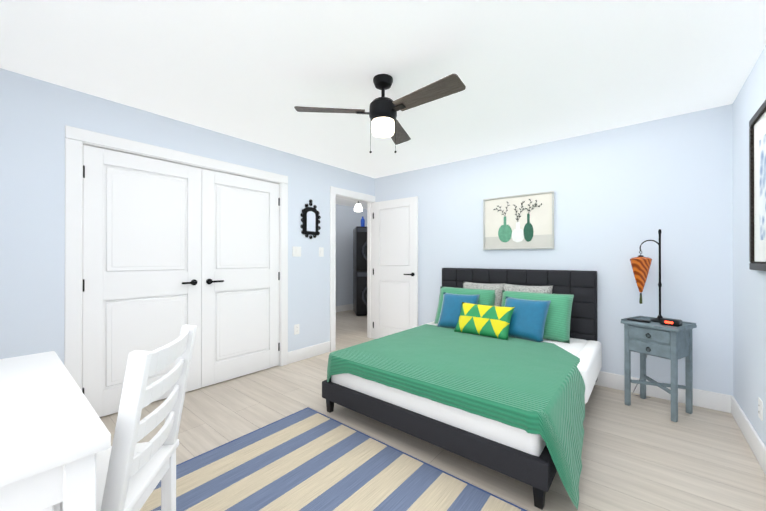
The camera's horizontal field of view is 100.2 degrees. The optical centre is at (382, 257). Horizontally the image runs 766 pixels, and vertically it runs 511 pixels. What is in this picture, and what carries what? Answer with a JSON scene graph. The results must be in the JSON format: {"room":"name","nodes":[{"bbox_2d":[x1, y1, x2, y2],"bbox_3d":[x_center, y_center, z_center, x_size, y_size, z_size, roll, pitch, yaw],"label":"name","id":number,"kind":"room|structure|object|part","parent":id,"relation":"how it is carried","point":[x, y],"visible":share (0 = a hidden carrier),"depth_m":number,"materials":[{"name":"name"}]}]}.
{"room":"bedroom","nodes":[
{"label":"bedroom","id":0,"kind":"room"},
{"bbox_2d":[0,68,374,363],"bbox_3d":[-1.450,0.010,3.368,0.120,2.440,4.270,0,0,39],"label":"wall","id":1,"kind":"structure","parent":0,"point":[37,116],"depth_m":2.26,"materials":[{"name":"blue paint"}]},
{"bbox_2d":[82,145,201,416],"bbox_3d":[-1.948,0.192,2.667,0.092,2.048,0.822,0,0,39],"label":"closet door","id":2,"kind":"structure","parent":1,"relation":"in","point":[142,220],"depth_m":2.60,"materials":[{"name":"white paint"}]},
{"bbox_2d":[64,125,287,390],"bbox_3d":[-1.731,0.146,3.023,0.158,2.165,1.830,0,0,39],"label":"trim","id":3,"kind":"structure","parent":1,"relation":"attached to","point":[76,139],"depth_m":2.34,"materials":[{"name":"white paint"}]},
{"bbox_2d":[201,169,279,386],"bbox_3d":[-1.426,0.194,3.305,0.092,2.048,0.822,0,0,39],"label":"closet door","id":4,"kind":"structure","parent":1,"relation":"in","point":[240,275],"depth_m":3.27,"materials":[{"name":"white paint"}]},
{"bbox_2d":[294,324,298,334],"bbox_3d":[-1.019,0.851,3.788,0.010,0.118,0.075,0,0,39],"label":"electrical outlet plate","id":5,"kind":"object","parent":1,"relation":"attached to","point":[296,328],"visible":1,"depth_m":3.78,"materials":[{"name":"white plastic"}]},
{"bbox_2d":[292,247,300,256],"bbox_3d":[-1.018,-0.069,3.790,0.012,0.118,0.120,0,0,39],"label":"switch plate","id":6,"kind":"object","parent":1,"relation":"attached to","point":[296,251],"visible":1,"depth_m":3.79,"materials":[{"name":"white plastic"}]},
{"bbox_2d":[288,341,329,363],"bbox_3d":[-1.722,1.159,2.927,0.015,0.140,3.248,0,0,39],"label":"baseboard","id":7,"kind":"structure","parent":1,"relation":"attached to","point":[297,355],"depth_m":3.91,"materials":[{"name":"white paint"}]},
{"bbox_2d":[301,199,320,238],"bbox_3d":[-0.886,-0.470,3.942,0.022,0.488,0.303,0,0,39],"label":"mirror","id":8,"kind":"object","parent":1,"relation":"attached to","point":[310,220],"visible":0.96,"depth_m":3.93,"materials":[{"name":"black metal"}]},
{"bbox_2d":[319,247,323,256],"bbox_3d":[-0.783,-0.068,4.076,0.012,0.118,0.075,0,0,39],"label":"switch plate","id":9,"kind":"object","parent":1,"relation":"attached to","point":[321,251],"visible":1,"depth_m":4.07,"materials":[{"name":"white plastic"}]},
{"bbox_2d":[330,186,374,351],"bbox_3d":[-0.435,0.151,4.604,0.158,2.165,0.970,0,0,39],"label":"door frame","id":10,"kind":"structure","parent":1,"relation":"attached to","point":[335,192],"depth_m":4.49,"materials":[{"name":"white paint"}]},
{"bbox_2d":[336,204,366,305],"bbox_3d":[-1.462,0.019,6.824,0.120,2.440,4.040,0,0,39],"label":"wall","id":11,"kind":"structure","parent":0,"point":[348,219],"depth_m":7.45,"materials":[{"name":"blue paint"}]},
{"bbox_2d":[336,304,352,311],"bbox_3d":[-1.410,1.169,6.777,0.015,0.140,3.800,0,0,39],"label":"baseboard","id":12,"kind":"structure","parent":11,"relation":"attached to","point":[347,307],"depth_m":7.39,"materials":[{"name":"white paint"}]},
{"bbox_2d":[0,0,765,209],"bbox_3d":[-0.067,-1.259,3.860,6.300,0.100,7.020,0,0,39],"label":"ceiling","id":13,"kind":"structure","parent":0,"point":[531,72],"depth_m":1.99,"materials":[{"name":"white paint"}]},
{"bbox_2d":[354,201,362,211],"bbox_3d":[-0.505,-1.066,6.559,0.180,0.270,0.180,0,0,39],"label":"hall ceiling light","id":14,"kind":"object","parent":13,"relation":"attached to","point":[358,207],"visible":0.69,"depth_m":6.50,"materials":[{"name":"white glass"}]},
{"bbox_2d":[294,74,465,152],"bbox_3d":[0.086,-0.962,2.186,1.046,0.503,1.009,0,0,39],"label":"ceiling fan","id":15,"kind":"object","parent":13,"relation":"hanging from","point":[382,112],"visible":1,"depth_m":2.11,"materials":[{"name":"black metal"}]},
{"bbox_3d":[-0.344,-0.988,2.153,0.423,0.037,0.413,0,0,39],"label":"blade","id":16,"kind":"part","parent":15,"relation":"part of","materials":[{"name":"brown wood"}]},
{"bbox_3d":[0.090,-0.987,2.509,0.277,0.037,0.504,0,0,39],"label":"blade","id":17,"kind":"part","parent":15,"relation":"part of","materials":[{"name":"brown wood"}]},
{"bbox_3d":[0.241,-0.989,1.959,0.517,0.037,0.138,0,0,39],"label":"blade","id":18,"kind":"part","parent":15,"relation":"part of","materials":[{"name":"brown wood"}]},
{"bbox_2d":[99,310,765,510],"bbox_3d":[-0.067,1.261,3.853,6.300,0.060,7.020,0,0,39],"label":"floor","id":19,"kind":"structure","parent":0,"point":[641,454],"depth_m":2.13,"materials":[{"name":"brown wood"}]},
{"bbox_2d":[0,351,110,510],"bbox_3d":[-1.338,0.838,0.970,1.170,0.770,0.585,0,0,39],"label":"desk","id":20,"kind":"object","parent":19,"relation":"on","point":[55,436],"visible":1,"depth_m":0.81,"materials":[{"name":"white paint"}]},
{"bbox_2d":[140,407,526,510],"bbox_3d":[-0.133,1.220,1.296,2.404,0.008,1.424,0,0,39],"label":"rug","id":21,"kind":"object","parent":19,"relation":"on","point":[307,459],"visible":1,"depth_m":1.77,"materials":[{"name":"fabric"}]},
{"bbox_2d":[53,324,196,510],"bbox_3d":[-0.979,0.746,1.089,0.502,0.937,0.440,0,0,-12],"label":"chair","id":22,"kind":"object","parent":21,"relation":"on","point":[131,472],"visible":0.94,"depth_m":1.05,"materials":[{"name":"white paint"}]},
{"bbox_2d":[353,226,366,315],"bbox_3d":[-0.280,0.295,7.101,0.690,1.890,0.767,0,0,-11],"label":"washer","id":23,"kind":"object","parent":19,"relation":"on","point":[359,270],"visible":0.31,"depth_m":6.72,"materials":[{"name":"black metal"}]},
{"bbox_2d":[361,216,364,226],"bbox_3d":[-0.443,-0.773,6.996,0.090,0.239,0.088,0,0,-24],"label":"bottle","id":24,"kind":"object","parent":23,"relation":"on","point":[362,222],"visible":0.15,"depth_m":6.94,"materials":[{"name":"blue glass"}]},
{"bbox_2d":[322,268,601,509],"bbox_3d":[0.817,0.678,2.776,1.758,1.100,2.029,0,0,39],"label":"bed","id":25,"kind":"object","parent":19,"relation":"on","point":[497,370],"visible":1,"depth_m":2.26,"materials":[{"name":"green fabric"}]},
{"bbox_3d":[0.780,0.900,2.779,1.697,0.256,1.890,0,0,39],"label":"mattress","id":26,"kind":"part","parent":25,"relation":"part of","materials":[{"name":"white"}]},
{"bbox_2d":[454,302,514,339],"bbox_3d":[1.000,0.625,3.201,0.566,0.288,0.222,0,0,39],"label":"pillow","id":27,"kind":"object","parent":25,"relation":"on","point":[485,321],"depth_m":3.12,"materials":[{"name":"yellow fabric"}]},
{"bbox_2d":[621,316,696,421],"bbox_3d":[2.225,0.871,2.597,0.330,0.713,0.380,0,0,-29],"label":"nightstand","id":28,"kind":"object","parent":19,"relation":"on","point":[673,344],"visible":0.94,"depth_m":2.52,"materials":[{"name":"blue paint"}]},
{"bbox_2d":[627,318,650,322],"bbox_3d":[2.103,0.518,2.634,0.042,0.016,0.150,0,0,-41],"label":"remote control","id":29,"kind":"object","parent":28,"relation":"on","point":[639,320],"visible":0.96,"depth_m":2.62,"materials":[{"name":"black plastic"}]},
{"bbox_2d":[630,229,662,397],"bbox_3d":[2.266,0.496,2.726,0.260,1.458,0.258,0,0,39],"label":"lamp","id":30,"kind":"object","parent":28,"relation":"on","point":[640,264],"visible":0.85,"depth_m":2.70,"materials":[{"name":"orange fabric"}]},
{"bbox_2d":[660,318,681,326],"bbox_3d":[2.231,0.501,2.481,0.078,0.050,0.120,0,0,-29],"label":"alarm clock","id":31,"kind":"object","parent":28,"relation":"on","point":[671,322],"visible":1,"depth_m":2.46,"materials":[{"name":"black plastic"}]},
{"bbox_2d":[375,104,732,395],"bbox_3d":[1.401,0.011,3.715,3.850,2.440,0.120,0,0,39],"label":"wall","id":32,"kind":"structure","parent":0,"point":[621,194],"depth_m":2.97,"materials":[{"name":"blue paint"}]},
{"bbox_2d":[373,196,417,338],"bbox_3d":[0.150,0.197,4.568,0.780,2.048,0.093,0,0,39],"label":"open bedroom door","id":33,"kind":"structure","parent":32,"relation":"in","point":[395,271],"depth_m":4.56,"materials":[{"name":"white paint"}]},
{"bbox_2d":[483,191,553,249],"bbox_3d":[1.481,-0.390,3.554,0.750,0.600,0.025,0,0,39],"label":"framed picture","id":34,"kind":"object","parent":32,"relation":"attached to","point":[524,221],"visible":0.98,"depth_m":3.53,"materials":[{"name":"beige paper"}]},
{"bbox_2d":[494,199,541,241],"bbox_3d":[1.482,-0.400,3.549,0.520,0.466,0.003,0,0,39],"label":"art","id":35,"kind":"object","parent":34,"relation":"attached to","point":[515,220],"depth_m":3.54,"materials":[{"name":"green paper"}]},
{"bbox_2d":[595,371,733,412],"bbox_3d":[1.317,1.161,3.692,3.715,0.140,0.015,0,0,39],"label":"baseboard","id":36,"kind":"structure","parent":32,"relation":"attached to","point":[712,400],"depth_m":2.71,"materials":[{"name":"white paint"}]},
{"bbox_2d":[733,45,765,445],"bbox_3d":[1.452,0.003,0.835,0.120,2.440,4.270,0,0,39],"label":"wall","id":37,"kind":"structure","parent":0,"point":[749,337],"depth_m":2.18,"materials":[{"name":"blue paint"}]},
{"bbox_2d":[731,396,765,474],"bbox_3d":[1.433,1.153,0.915,0.015,0.140,4.135,0,0,39],"label":"baseboard","id":38,"kind":"structure","parent":37,"relation":"attached to","point":[753,440],"depth_m":2.07,"materials":[{"name":"white paint"}]},
{"bbox_2d":[749,100,765,270],"bbox_3d":[2.006,-0.390,1.635,0.032,0.930,0.930,0,0,39],"label":"picture","id":39,"kind":"object","parent":37,"relation":"attached to","point":[757,190],"visible":1,"depth_m":1.89,"materials":[{"name":"brown metal"}]},
{"bbox_2d":[758,397,762,420],"bbox_3d":[2.254,0.906,1.914,0.010,0.118,0.075,0,0,39],"label":"electrical outlet plate","id":40,"kind":"object","parent":37,"relation":"attached to","point":[760,408],"visible":0.94,"depth_m":1.90,"materials":[{"name":"white plastic"}]}
]}

